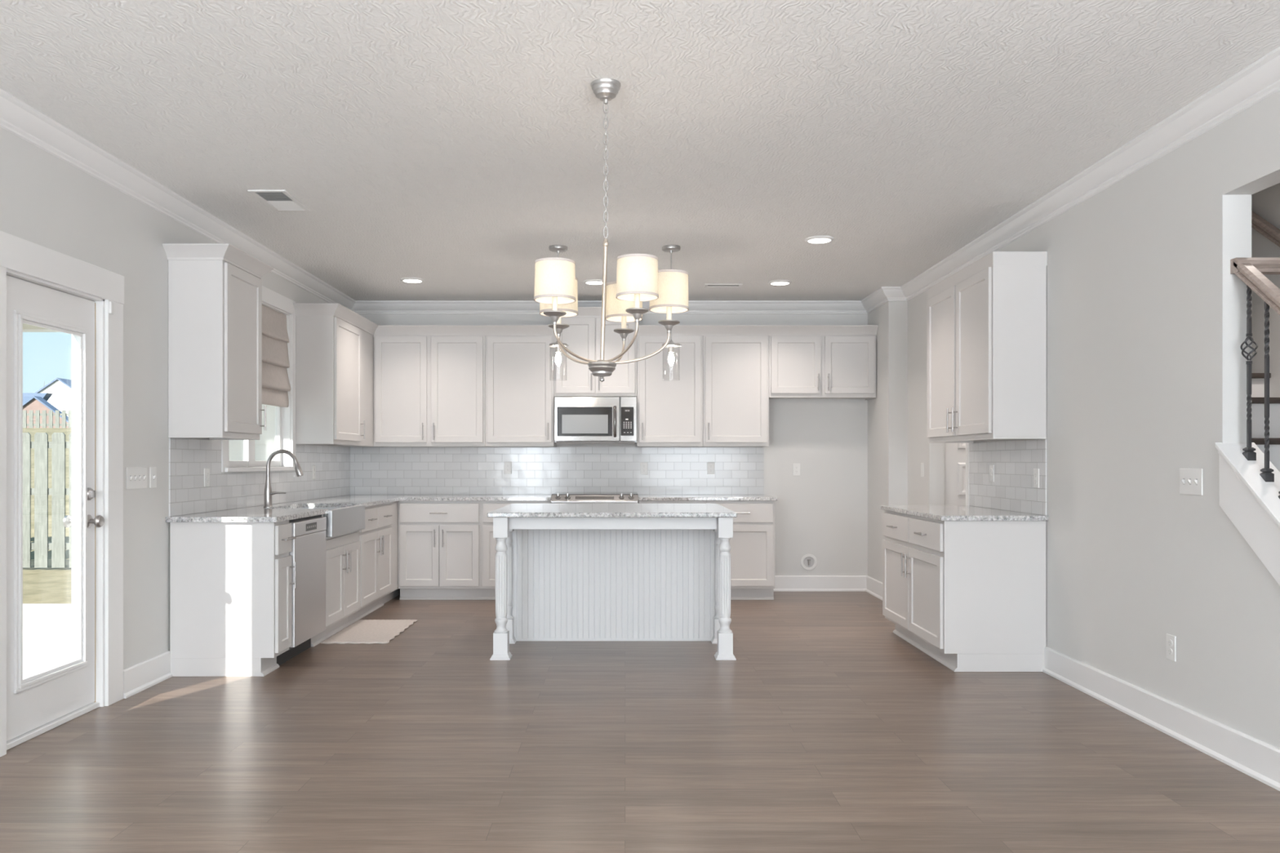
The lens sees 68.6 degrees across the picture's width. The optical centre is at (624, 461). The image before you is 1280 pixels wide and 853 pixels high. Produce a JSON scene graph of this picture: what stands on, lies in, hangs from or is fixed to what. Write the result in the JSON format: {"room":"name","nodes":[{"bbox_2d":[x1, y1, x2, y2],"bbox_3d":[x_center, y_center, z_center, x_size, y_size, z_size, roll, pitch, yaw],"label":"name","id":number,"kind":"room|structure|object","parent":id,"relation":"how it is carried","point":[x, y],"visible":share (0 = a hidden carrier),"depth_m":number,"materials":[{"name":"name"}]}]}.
{"room":"kitchen","nodes":[
{"label":"kitchen","id":0,"kind":"room"},
{"bbox_2d":[22,604,71,678],"bbox_3d":[-5.117,1.430,1.550,4.765,0.100,15.100,0,0,0],"label":"patio","id":1,"kind":"structure","parent":0,"point":[46,628],"depth_m":7.37,"materials":[{"name":"concrete"}]},
{"bbox_2d":[261,404,275,461],"bbox_3d":[-3.300,0.005,8.900,0.220,2.750,0.220,0,0,0],"label":"porch column","id":2,"kind":"structure","parent":1,"relation":"on","point":[268,436],"depth_m":8.79,"materials":[{"name":"white"}]},
{"bbox_3d":[-3.695,0.005,6.600,0.260,2.750,0.260,0,0,0],"label":"porch column","id":3,"kind":"structure","parent":1,"relation":"on","visible":0},
{"bbox_2d":[22,323,60,332],"bbox_3d":[-4.817,-1.470,7.660,4.165,0.240,4.240,0,0,0],"label":"porch roof","id":4,"kind":"structure","parent":3,"relation":"on","point":[26,327],"depth_m":9.72,"materials":[{"name":"white"}]},
{"bbox_2d":[0,127,349,706],"bbox_3d":[-2.675,-0.141,3.010,0.120,2.742,12.020,0,0,0],"label":"wall","id":5,"kind":"structure","parent":0,"point":[46,201],"depth_m":4.98,"materials":[{"name":"paint"}]},
{"bbox_2d":[6,275,104,750],"bbox_3d":[-2.672,0.215,4.325,0.187,2.029,0.750,0,0,0],"label":"door","id":6,"kind":"structure","parent":5,"relation":"in","point":[37,704],"depth_m":4.38,"materials":[{"name":"paint"}]},
{"bbox_2d":[0,230,124,757],"bbox_3d":[-2.664,0.135,4.349,0.141,2.190,1.018,0,0,0],"label":"trim","id":7,"kind":"structure","parent":5,"relation":"attached to","point":[21,259],"depth_m":4.69,"materials":[{"name":"paint"}]},
{"bbox_2d":[108,301,114,314],"bbox_3d":[-2.590,-0.775,4.728,0.014,0.060,0.028,0,0,0],"label":"sensor","id":8,"kind":"object","parent":5,"relation":"attached to","point":[111,304],"visible":1,"depth_m":4.72,"materials":[{"name":"white plastic"}]},
{"bbox_2d":[126,466,146,488],"bbox_3d":[-2.606,0.087,4.988,0.018,0.114,0.200,0,0,0],"label":"switch plate","id":9,"kind":"object","parent":5,"relation":"attached to","point":[136,477],"visible":1,"depth_m":4.99,"materials":[{"name":"white plastic"}]},
{"bbox_2d":[123,651,172,698],"bbox_3d":[-2.602,1.157,5.114,0.026,0.146,0.498,0,0,0],"label":"baseboard","id":10,"kind":"structure","parent":5,"relation":"attached to","point":[141,676],"depth_m":5.09,"materials":[{"name":"paint"}]},
{"bbox_2d":[149,466,156,488],"bbox_3d":[-2.606,0.088,5.190,0.018,0.115,0.070,0,0,0],"label":"switch plate","id":11,"kind":"object","parent":5,"relation":"attached to","point":[153,470],"visible":1,"depth_m":5.18,"materials":[{"name":"white plastic"}]},
{"bbox_2d":[162,243,273,439],"bbox_3d":[-2.427,-0.684,5.637,0.376,1.096,0.674,0,0,0],"label":"upper cabinet","id":12,"kind":"object","parent":5,"relation":"attached to","point":[215,306],"depth_m":5.36,"materials":[{"name":"paint"}]},
{"bbox_2d":[220,285,295,472],"bbox_3d":[-2.658,-0.595,6.725,0.155,1.330,1.340,0,0,0],"label":"window","id":13,"kind":"structure","parent":5,"relation":"in","point":[285,417],"depth_m":7.29,"materials":[{"name":"paint"}]},
{"bbox_2d":[262,304,291,407],"bbox_3d":[-2.609,-0.777,6.740,0.077,0.734,1.152,0,0,0],"label":"roman shade","id":14,"kind":"object","parent":13,"relation":"attached to","point":[276,385],"visible":0.53,"depth_m":6.98,"materials":[{"name":"fabric"}]},
{"bbox_2d":[168,438,350,516],"bbox_3d":[-2.610,0.089,7.131,0.008,0.452,3.518,0,0,0],"label":"tile backsplash","id":15,"kind":"structure","parent":5,"relation":"attached to","point":[188,459],"depth_m":6.31,"materials":[{"name":"white tile"}]},
{"bbox_2d":[204,468,209,486],"bbox_3d":[-2.603,0.100,5.840,0.009,0.115,0.070,0,0,0],"label":"outlet","id":16,"kind":"object","parent":15,"relation":"attached to","point":[206,471],"visible":1,"depth_m":5.83,"materials":[{"name":"white plastic"}]},
{"bbox_2d":[312,465,315,479],"bbox_3d":[-2.603,0.090,7.850,0.009,0.115,0.070,0,0,0],"label":"outlet","id":17,"kind":"object","parent":15,"relation":"attached to","point":[313,466],"visible":1,"depth_m":7.84,"materials":[{"name":"white plastic"}]},
{"bbox_2d":[295,315,373,446],"bbox_3d":[-2.429,-0.656,7.986,0.368,1.037,1.172,0,0,0],"label":"upper cabinet","id":18,"kind":"object","parent":5,"relation":"attached to","point":[334,357],"visible":1,"depth_m":7.40,"materials":[{"name":"paint"}]},
{"bbox_2d":[293,303,554,335],"bbox_3d":[-1.633,-1.196,7.954,1.965,0.085,1.234,0,0,0],"label":"crown molding","id":19,"kind":"structure","parent":18,"relation":"attached to","point":[338,310],"depth_m":8.52,"materials":[{"name":"paint"}]},
{"bbox_2d":[229,434,261,461],"bbox_3d":[-3.743,-0.170,9.875,2.015,3.100,0.150,0,0,0],"label":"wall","id":20,"kind":"structure","parent":0,"point":[236,446],"depth_m":9.80,"materials":[{"name":"white"}]},
{"bbox_2d":[349,314,867,575],"bbox_3d":[-0.156,-0.141,8.960,4.918,2.742,0.120,0,0,0],"label":"wall","id":21,"kind":"structure","parent":0,"point":[821,512],"depth_m":8.90,"materials":[{"name":"paint"}]},
{"bbox_2d":[373,335,489,447],"bbox_3d":[-1.790,-0.656,8.706,1.020,1.037,0.383,0,0,0],"label":"upper cabinet","id":22,"kind":"object","parent":21,"relation":"attached to","point":[429,390],"visible":0.95,"depth_m":8.56,"materials":[{"name":"paint"}]},
{"bbox_2d":[484,335,556,447],"bbox_3d":[-0.964,-0.656,8.706,0.628,1.037,0.383,0,0,0],"label":"upper cabinet","id":23,"kind":"object","parent":21,"relation":"attached to","point":[519,370],"visible":0.99,"depth_m":8.56,"materials":[{"name":"paint"}]},
{"bbox_2d":[350,447,764,494],"bbox_3d":[-0.645,0.090,8.895,3.924,0.452,0.008,0,0,0],"label":"tile backsplash","id":24,"kind":"structure","parent":21,"relation":"attached to","point":[373,470],"depth_m":8.89,"materials":[{"name":"white tile"}]},
{"bbox_2d":[504,462,511,474],"bbox_3d":[-1.110,0.060,8.888,0.070,0.115,0.009,0,0,0],"label":"outlet","id":25,"kind":"object","parent":24,"relation":"attached to","point":[508,465],"visible":1,"depth_m":8.89,"materials":[{"name":"white plastic"}]},
{"bbox_2d":[640,462,647,474],"bbox_3d":[0.180,0.065,8.888,0.070,0.115,0.009,0,0,0],"label":"outlet","id":26,"kind":"object","parent":24,"relation":"attached to","point":[643,465],"visible":1,"depth_m":8.89,"materials":[{"name":"white plastic"}]},
{"bbox_2d":[706,462,714,474],"bbox_3d":[0.815,0.065,8.888,0.070,0.115,0.009,0,0,0],"label":"outlet","id":27,"kind":"object","parent":24,"relation":"attached to","point":[710,465],"visible":1,"depth_m":8.89,"materials":[{"name":"white plastic"}]},
{"bbox_2d":[554,306,643,396],"bbox_3d":[-0.270,-0.999,8.701,0.868,0.806,0.397,0,0,0],"label":"upper cabinet","id":28,"kind":"object","parent":21,"relation":"attached to","point":[583,335],"depth_m":8.55,"materials":[{"name":"paint"}]},
{"bbox_2d":[554,396,636,444],"bbox_3d":[-0.267,-0.376,8.671,0.752,0.428,0.449,0,0,0],"label":"microwave","id":29,"kind":"object","parent":28,"relation":"attached to","point":[577,420],"visible":1,"depth_m":8.50,"materials":[{"name":"silver metal"}]},
{"bbox_2d":[636,335,702,447],"bbox_3d":[0.411,-0.656,8.706,0.603,1.037,0.383,0,0,0],"label":"upper cabinet","id":30,"kind":"object","parent":21,"relation":"attached to","point":[669,411],"visible":0.96,"depth_m":8.56,"materials":[{"name":"paint"}]},
{"bbox_2d":[636,324,878,335],"bbox_3d":[1.204,-1.196,8.540,2.191,0.085,0.062,0,0,0],"label":"crown molding","id":31,"kind":"structure","parent":30,"relation":"on","point":[643,330],"depth_m":8.54,"materials":[{"name":"paint"}]},
{"bbox_2d":[700,335,768,447],"bbox_3d":[1.015,-0.656,8.706,0.600,1.037,0.383,0,0,0],"label":"upper cabinet","id":32,"kind":"object","parent":21,"relation":"attached to","point":[735,368],"visible":0.91,"depth_m":8.56,"materials":[{"name":"paint"}]},
{"bbox_2d":[792,463,799,475],"bbox_3d":[1.628,0.077,8.896,0.070,0.115,0.009,0,0,0],"label":"outlet","id":33,"kind":"object","parent":21,"relation":"attached to","point":[796,467],"visible":1,"depth_m":8.89,"materials":[{"name":"white plastic"}]},
{"bbox_2d":[800,554,817,570],"bbox_3d":[1.745,0.955,8.892,0.156,0.156,0.018,0,0,0],"label":"water supply box","id":34,"kind":"object","parent":21,"relation":"attached to","point":[808,562],"visible":1,"depth_m":8.89,"materials":[{"name":"white plastic"}]},
{"bbox_2d":[768,335,875,399],"bbox_3d":[1.807,-0.880,8.706,0.980,0.590,0.383,0,0,0],"label":"upper cabinet","id":35,"kind":"object","parent":21,"relation":"attached to","point":[801,366],"visible":0.92,"depth_m":8.56,"materials":[{"name":"paint"}]},
{"bbox_2d":[0,0,1279,300],"bbox_3d":[1.433,-1.572,2.950,8.335,0.120,12.140,0,0,0],"label":"ceiling","id":36,"kind":"structure","parent":0,"point":[448,144],"depth_m":4.12,"materials":[{"name":"white paint"}]},
{"bbox_2d":[247,190,311,211],"bbox_3d":[-1.995,-1.508,5.428,0.210,0.008,0.425,0,0,0],"label":"ceiling vent","id":37,"kind":"object","parent":36,"relation":"in","point":[277,200],"visible":1,"depth_m":5.42,"materials":[{"name":"white plastic"}]},
{"bbox_2d":[400,277,424,283],"bbox_3d":[-1.767,-1.504,7.794,0.196,0.017,0.196,0,0,0],"label":"recessed light","id":38,"kind":"object","parent":36,"relation":"in","point":[411,280],"visible":1,"depth_m":7.75,"materials":[{"name":"white plastic"}]},
{"bbox_2d":[548,244,568,381],"bbox_3d":[-0.465,-1.042,6.600,0.142,0.940,0.133,0,0,0],"label":"pendant light","id":39,"kind":"object","parent":36,"relation":"hanging from","point":[555,248],"visible":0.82,"depth_m":6.58,"materials":[{"name":"silver metal"}]},
{"bbox_2d":[583,279,602,284],"bbox_3d":[-0.252,-1.504,7.875,0.196,0.017,0.196,0,0,0],"label":"recessed light","id":40,"kind":"object","parent":36,"relation":"in","point":[591,282],"visible":0.84,"depth_m":7.83,"materials":[{"name":"white plastic"}]},
{"bbox_2d":[533,78,688,382],"bbox_3d":[-0.048,-0.917,3.759,0.611,1.189,0.640,0,0,0],"label":"chandelier","id":41,"kind":"object","parent":36,"relation":"hanging from","point":[639,279],"visible":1,"depth_m":3.70,"materials":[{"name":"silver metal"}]},
{"bbox_2d":[662,244,681,381],"bbox_3d":[0.330,-1.042,6.600,0.142,0.940,0.133,0,0,0],"label":"pendant light","id":42,"kind":"object","parent":36,"relation":"hanging from","point":[671,345],"visible":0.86,"depth_m":6.58,"materials":[{"name":"silver metal"}]},
{"bbox_2d":[703,284,742,287],"bbox_3d":[0.842,-1.508,8.043,0.320,0.008,0.140,0,0,0],"label":"ceiling vent","id":43,"kind":"object","parent":36,"relation":"in","point":[705,285],"visible":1,"depth_m":8.02,"materials":[{"name":"white plastic"}]},
{"bbox_2d":[768,280,791,285],"bbox_3d":[1.306,-1.504,7.902,0.196,0.017,0.196,0,0,0],"label":"recessed light","id":44,"kind":"object","parent":36,"relation":"in","point":[775,282],"visible":1,"depth_m":7.86,"materials":[{"name":"white plastic"}]},
{"bbox_2d":[804,235,834,244],"bbox_3d":[1.321,-1.504,6.371,0.196,0.017,0.196,0,0,0],"label":"recessed light","id":45,"kind":"object","parent":36,"relation":"in","point":[815,239],"visible":1,"depth_m":6.33,"materials":[{"name":"white plastic"}]},
{"bbox_2d":[0,591,1279,852],"bbox_3d":[1.433,1.290,2.950,8.335,0.120,12.140,0,0,0],"label":"floor","id":46,"kind":"structure","parent":0,"point":[828,731],"depth_m":3.92,"materials":[{"name":"brown wood"}]},
{"bbox_2d":[169,520,296,676],"bbox_3d":[-2.277,0.788,5.484,0.652,0.884,0.243,0,0,0],"label":"base cabinet","id":47,"kind":"object","parent":46,"relation":"on","point":[230,583],"visible":0.94,"depth_m":5.36,"materials":[{"name":"paint"}]},
{"bbox_2d":[276,514,326,665],"bbox_3d":[-2.282,0.789,5.914,0.612,0.882,0.604,0,0,0],"label":"dishwasher","id":48,"kind":"object","parent":46,"relation":"on","point":[308,548],"visible":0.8,"depth_m":5.86,"materials":[{"name":"grey metal"}]},
{"bbox_2d":[311,514,359,646],"bbox_3d":[-2.279,0.788,6.641,0.657,0.884,0.838,0,0,0],"label":"base cabinet","id":49,"kind":"object","parent":46,"relation":"on","point":[343,552],"visible":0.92,"depth_m":6.60,"materials":[{"name":"paint"}]},
{"bbox_2d":[320,619,417,644],"bbox_3d":[-1.830,1.224,6.777,0.462,0.013,0.929,0,0,0],"label":"rug","id":50,"kind":"object","parent":46,"relation":"on","point":[362,631],"visible":1,"depth_m":6.69,"materials":[{"name":"beige fabric"}]},
{"bbox_2d":[348,502,392,624],"bbox_3d":[-2.277,0.788,7.547,0.652,0.884,0.970,0,0,0],"label":"base cabinet","id":51,"kind":"object","parent":46,"relation":"on","point":[375,540],"visible":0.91,"depth_m":7.51,"materials":[{"name":"paint"}]},
{"bbox_2d":[165,494,551,522],"bbox_3d":[-1.633,0.331,7.117,1.963,0.030,3.565,0,0,0],"label":"countertop","id":52,"kind":"structure","parent":51,"relation":"on","point":[281,512],"depth_m":7.06,"materials":[{"name":"grey stone"}]},
{"bbox_2d":[263,449,303,507],"bbox_3d":[-2.344,0.117,6.437,0.283,0.398,0.060,0,0,7],"label":"faucet","id":53,"kind":"object","parent":52,"relation":"on","point":[268,493],"visible":1,"depth_m":6.43,"materials":[{"name":"silver metal"}]},
{"bbox_2d":[297,504,364,539],"bbox_3d":[-2.193,0.425,6.662,0.474,0.203,0.800,0,0,0],"label":"farmhouse sink","id":54,"kind":"object","parent":52,"relation":"in","point":[344,521],"visible":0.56,"depth_m":6.57,"materials":[{"name":"white ceramic"}]},
{"bbox_2d":[382,501,399,604],"bbox_3d":[-2.308,0.788,8.464,0.600,0.884,0.861,0,0,0],"label":"base cabinet","id":55,"kind":"object","parent":46,"relation":"on","point":[395,592],"visible":0.11,"depth_m":8.20,"materials":[{"name":"paint"}]},
{"bbox_2d":[398,500,482,599],"bbox_3d":[-1.639,0.788,8.554,0.735,0.884,0.652,0,0,0],"label":"base cabinet","id":56,"kind":"object","parent":46,"relation":"on","point":[439,541],"visible":0.92,"depth_m":8.27,"materials":[{"name":"paint"}]},
{"bbox_2d":[480,500,551,599],"bbox_3d":[-0.963,0.788,8.554,0.616,0.884,0.652,0,0,0],"label":"base cabinet","id":57,"kind":"object","parent":46,"relation":"on","point":[488,544],"visible":0.29,"depth_m":8.27,"materials":[{"name":"paint"}]},
{"bbox_2d":[551,492,638,503],"bbox_3d":[-0.267,0.730,8.528,0.764,0.900,0.718,0,0,0],"label":"range","id":58,"kind":"object","parent":46,"relation":"on","point":[557,497],"visible":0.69,"depth_m":8.24,"materials":[{"name":"silver metal"}]},
{"bbox_2d":[551,492,637,494],"bbox_3d":[-0.267,0.305,8.594,0.764,0.033,0.586,0,0,0],"label":"cooktop","id":59,"kind":"object","parent":58,"relation":"in","point":[561,493],"depth_m":8.48,"materials":[{"name":"silver metal"}]},
{"bbox_2d":[489,517,736,660],"bbox_3d":[-0.078,0.788,6.424,1.580,0.884,1.242,0,0,0],"label":"kitchen island","id":60,"kind":"object","parent":46,"relation":"on","point":[557,579],"visible":1,"depth_m":6.43,"materials":[{"name":"paint"}]},
{"bbox_2d":[487,503,737,517],"bbox_3d":[-0.080,0.331,6.438,1.544,0.030,1.295,0,0,0],"label":"island countertop","id":61,"kind":"structure","parent":60,"relation":"on","point":[513,510],"depth_m":6.04,"materials":[{"name":"grey stone"}]},
{"bbox_2d":[638,500,706,503],"bbox_3d":[0.421,0.788,8.554,0.598,0.884,0.652,0,0,0],"label":"base cabinet","id":62,"kind":"object","parent":46,"relation":"on","point":[639,501],"visible":0.06,"depth_m":8.29,"materials":[{"name":"paint"}]},
{"bbox_2d":[706,500,774,599],"bbox_3d":[1.024,0.788,8.554,0.603,0.884,0.652,0,0,0],"label":"base cabinet","id":63,"kind":"object","parent":46,"relation":"on","point":[752,552],"visible":0.52,"depth_m":8.27,"materials":[{"name":"paint"}]},
{"bbox_2d":[638,494,777,500],"bbox_3d":[0.732,0.331,8.579,1.227,0.030,0.642,0,0,0],"label":"countertop","id":64,"kind":"structure","parent":63,"relation":"on","point":[641,497],"depth_m":8.26,"materials":[{"name":"grey stone"}]},
{"bbox_2d":[882,510,1045,671],"bbox_3d":[2.137,0.788,6.112,0.652,0.884,1.257,0,0,0],"label":"base cabinet","id":65,"kind":"object","parent":46,"relation":"on","point":[970,596],"visible":0.98,"depth_m":5.48,"materials":[{"name":"paint"}]},
{"bbox_2d":[880,505,1048,520],"bbox_3d":[2.155,0.331,6.110,0.626,0.030,1.300,0,0,0],"label":"countertop","id":66,"kind":"structure","parent":65,"relation":"on","point":[940,513],"depth_m":5.75,"materials":[{"name":"grey stone"}]},
{"bbox_2d":[1251,373,1279,471],"bbox_3d":[3.043,0.375,4.228,0.909,1.710,3.505,0,0,0],"label":"staircase","id":67,"kind":"structure","parent":46,"relation":"on","point":[1258,419],"depth_m":4.25,"materials":[{"name":"paint"}]},
{"bbox_2d":[867,288,944,582],"bbox_3d":[2.446,-0.141,7.885,0.285,2.742,2.270,0,0,0],"label":"wall","id":68,"kind":"structure","parent":0,"point":[898,441],"depth_m":8.19,"materials":[{"name":"paint"}]},
{"bbox_2d":[0,46,1279,314],"bbox_3d":[-0.073,-1.456,2.950,5.083,0.112,11.900,0,0,0],"label":"trim","id":69,"kind":"structure","parent":68,"relation":"attached to","point":[1260,80],"depth_m":5.18,"materials":[{"name":"paint"}]},
{"bbox_2d":[773,575,882,599],"bbox_3d":[2.168,1.157,8.485,0.750,0.146,1.728,0,0,-41],"label":"baseboard","id":70,"kind":"structure","parent":68,"relation":"attached to","point":[867,584],"depth_m":8.88,"materials":[{"name":"paint"}]},
{"bbox_2d":[920,462,924,476],"bbox_3d":[2.464,0.070,7.770,0.008,0.115,0.070,0,0,0],"label":"switch plate","id":71,"kind":"object","parent":68,"relation":"attached to","point":[922,464],"visible":1,"depth_m":7.76,"materials":[{"name":"white plastic"}]},
{"bbox_2d":[944,443,945,505],"bbox_3d":[4.154,-0.141,6.370,3.132,2.742,2.740,0,0,0],"label":"wall","id":72,"kind":"structure","parent":0,"point":[944,443],"depth_m":7.62,"materials":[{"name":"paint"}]},
{"bbox_2d":[945,443,965,505],"bbox_3d":[2.993,0.207,7.673,0.781,2.025,0.045,0,0,0],"label":"door","id":73,"kind":"structure","parent":72,"relation":"in","point":[955,453],"depth_m":7.66,"materials":[{"name":"paint"}]},
{"bbox_2d":[965,443,968,506],"bbox_3d":[2.525,0.190,6.731,0.137,2.080,0.062,0,0,0],"label":"trim","id":74,"kind":"structure","parent":72,"relation":"attached to","point":[966,444],"depth_m":6.72,"materials":[{"name":"paint"}]},
{"bbox_2d":[973,90,1279,749],"bbox_3d":[2.528,-0.141,1.875,0.120,2.742,9.750,0,0,0],"label":"wall","id":75,"kind":"structure","parent":0,"point":[1146,312],"depth_m":4.30,"materials":[{"name":"paint"}]},
{"bbox_2d":[927,251,1047,443],"bbox_3d":[2.282,-0.680,6.061,0.372,1.096,1.159,0,0,0],"label":"upper cabinet","id":76,"kind":"object","parent":75,"relation":"attached to","point":[987,331],"depth_m":5.50,"materials":[{"name":"paint"}]},
{"bbox_2d":[968,439,1046,515],"bbox_3d":[2.463,0.092,6.091,0.008,0.446,1.217,0,0,0],"label":"tile backsplash","id":77,"kind":"structure","parent":75,"relation":"attached to","point":[1012,489],"depth_m":5.99,"materials":[{"name":"white tile"}]},
{"bbox_2d":[989,464,994,482],"bbox_3d":[2.456,0.080,6.280,0.009,0.115,0.070,0,0,0],"label":"outlet","id":78,"kind":"object","parent":77,"relation":"attached to","point":[991,466],"visible":1,"depth_m":6.27,"materials":[{"name":"white plastic"}]},
{"bbox_2d":[1033,468,1039,488],"bbox_3d":[2.456,0.100,5.600,0.009,0.115,0.070,0,0,0],"label":"outlet","id":79,"kind":"object","parent":77,"relation":"attached to","point":[1036,471],"visible":1,"depth_m":5.59,"materials":[{"name":"white plastic"}]},
{"bbox_2d":[1042,646,1279,791],"bbox_3d":[2.455,1.157,1.242,0.026,0.146,8.483,0,0,0],"label":"baseboard","id":80,"kind":"structure","parent":75,"relation":"attached to","point":[1254,757],"depth_m":4.18,"materials":[{"name":"paint"}]},
{"bbox_2d":[1166,633,1176,662],"bbox_3d":[2.464,0.840,4.232,0.009,0.115,0.070,0,0,0],"label":"outlet","id":81,"kind":"object","parent":75,"relation":"attached to","point":[1171,639],"visible":1,"depth_m":4.22,"materials":[{"name":"white plastic"}]},
{"bbox_2d":[1168,639,1172,646],"bbox_3d":[2.461,0.820,4.232,0.002,0.033,0.033,0,0,0],"label":"receptacle","id":82,"kind":"object","parent":81,"relation":"attached to","point":[1170,641],"depth_m":4.23,"materials":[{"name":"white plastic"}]},
{"bbox_2d":[1168,648,1172,655],"bbox_3d":[2.461,0.860,4.232,0.002,0.033,0.033,0,0,0],"label":"receptacle","id":83,"kind":"object","parent":81,"relation":"attached to","point":[1170,650],"depth_m":4.23,"materials":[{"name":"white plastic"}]},
{"bbox_2d":[1179,468,1202,495],"bbox_3d":[2.459,0.088,4.083,0.018,0.115,0.162,0,0,0],"label":"switch plate","id":84,"kind":"object","parent":75,"relation":"attached to","point":[1190,479],"visible":1,"depth_m":4.07,"materials":[{"name":"white plastic"}]},
{"bbox_2d":[1215,442,1279,529],"bbox_3d":[2.522,0.551,3.114,0.163,1.260,1.528,0,0,0],"label":"trim","id":85,"kind":"structure","parent":75,"relation":"attached to","point":[1266,494],"depth_m":3.71,"materials":[{"name":"paint"}]},
{"bbox_2d":[1240,284,1257,460],"bbox_3d":[2.530,-0.366,3.800,0.057,0.753,0.057,0,0,18],"label":"baluster","id":86,"kind":"object","parent":85,"relation":"on","point":[1249,453],"visible":0.99,"depth_m":3.79,"materials":[{"name":"metal"}]},
{"bbox_2d":[1240,336,1257,360],"bbox_3d":[2.530,-0.458,3.800,0.057,0.096,0.057,0,0,19],"label":"basket","id":87,"kind":"object","parent":86,"relation":"on","point":[1251,338],"depth_m":3.79,"materials":[{"name":"metal"}]},
{"bbox_2d":[1230,257,1279,315],"bbox_3d":[2.993,-0.183,3.091,0.985,1.302,1.582,0,0,0],"label":"handrail","id":88,"kind":"object","parent":86,"relation":"on","point":[1251,271],"visible":1,"depth_m":3.78,"materials":[{"name":"brown wood"}]},
{"bbox_2d":[1259,302,1274,481],"bbox_3d":[2.530,-0.282,3.695,0.034,0.753,0.034,0,0,0],"label":"baluster","id":89,"kind":"object","parent":85,"relation":"on","point":[1267,475],"visible":0.99,"depth_m":3.69,"materials":[{"name":"metal"}]},
{"bbox_2d":[1218,454,1279,586],"bbox_3d":[2.461,0.671,3.111,0.015,1.451,1.522,0,0,0],"label":"trim","id":90,"kind":"structure","parent":75,"relation":"attached to","point":[1248,517],"depth_m":3.68,"materials":[{"name":"paint"}]},
{"bbox_2d":[1251,182,1279,397],"bbox_3d":[3.550,-0.141,1.815,0.100,2.742,9.630,0,0,0],"label":"wall","id":91,"kind":"structure","parent":0,"point":[1265,203],"depth_m":5.10,"materials":[{"name":"paint"}]},
{"bbox_2d":[1251,210,1279,247],"bbox_3d":[3.457,-0.780,4.375,0.094,1.464,1.950,0,0,0],"label":"handrail","id":92,"kind":"object","parent":91,"relation":"attached to","point":[1267,229],"visible":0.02,"depth_m":5.01,"materials":[{"name":"brown wood"}]},
{"label":"outside","id":93,"kind":"structure","parent":0,"visible":0},
{"bbox_2d":[22,427,71,604],"bbox_3d":[-25.000,0.155,24.000,70.000,3.050,72.000,0,0,0],"label":"lawn","id":94,"kind":"structure","parent":93,"point":[49,585],"depth_m":11.99,"materials":[{"name":"plant"}]},
{"bbox_2d":[22,392,68,427],"bbox_3d":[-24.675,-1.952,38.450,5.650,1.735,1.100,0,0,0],"label":"house","id":95,"kind":"structure","parent":94,"relation":"on","point":[34,402],"depth_m":38.00,"materials":[{"name":"brown"}]},
{"bbox_2d":[22,432,71,568],"bbox_3d":[-7.478,0.555,12.073,9.045,1.850,0.146,0,0,0],"label":"fence","id":96,"kind":"object","parent":94,"relation":"on","point":[41,444],"visible":0.15,"depth_m":12.00,"materials":[{"name":"brown wood"}]},
{"bbox_2d":[22,410,71,427],"bbox_3d":[-17.960,-1.330,30.030,16.080,0.620,0.060,0,0,0],"label":"fence","id":97,"kind":"object","parent":94,"relation":"on","point":[31,414],"visible":0.07,"depth_m":30.00,"materials":[{"name":"white wood"}]},
{"bbox_2d":[35,377,71,417],"bbox_3d":[-27.200,-2.583,51.000,8.300,2.855,12.200,0,0,0],"label":"house","id":98,"kind":"structure","parent":94,"relation":"on","point":[61,388],"depth_m":45.00,"materials":[{"name":"white"}]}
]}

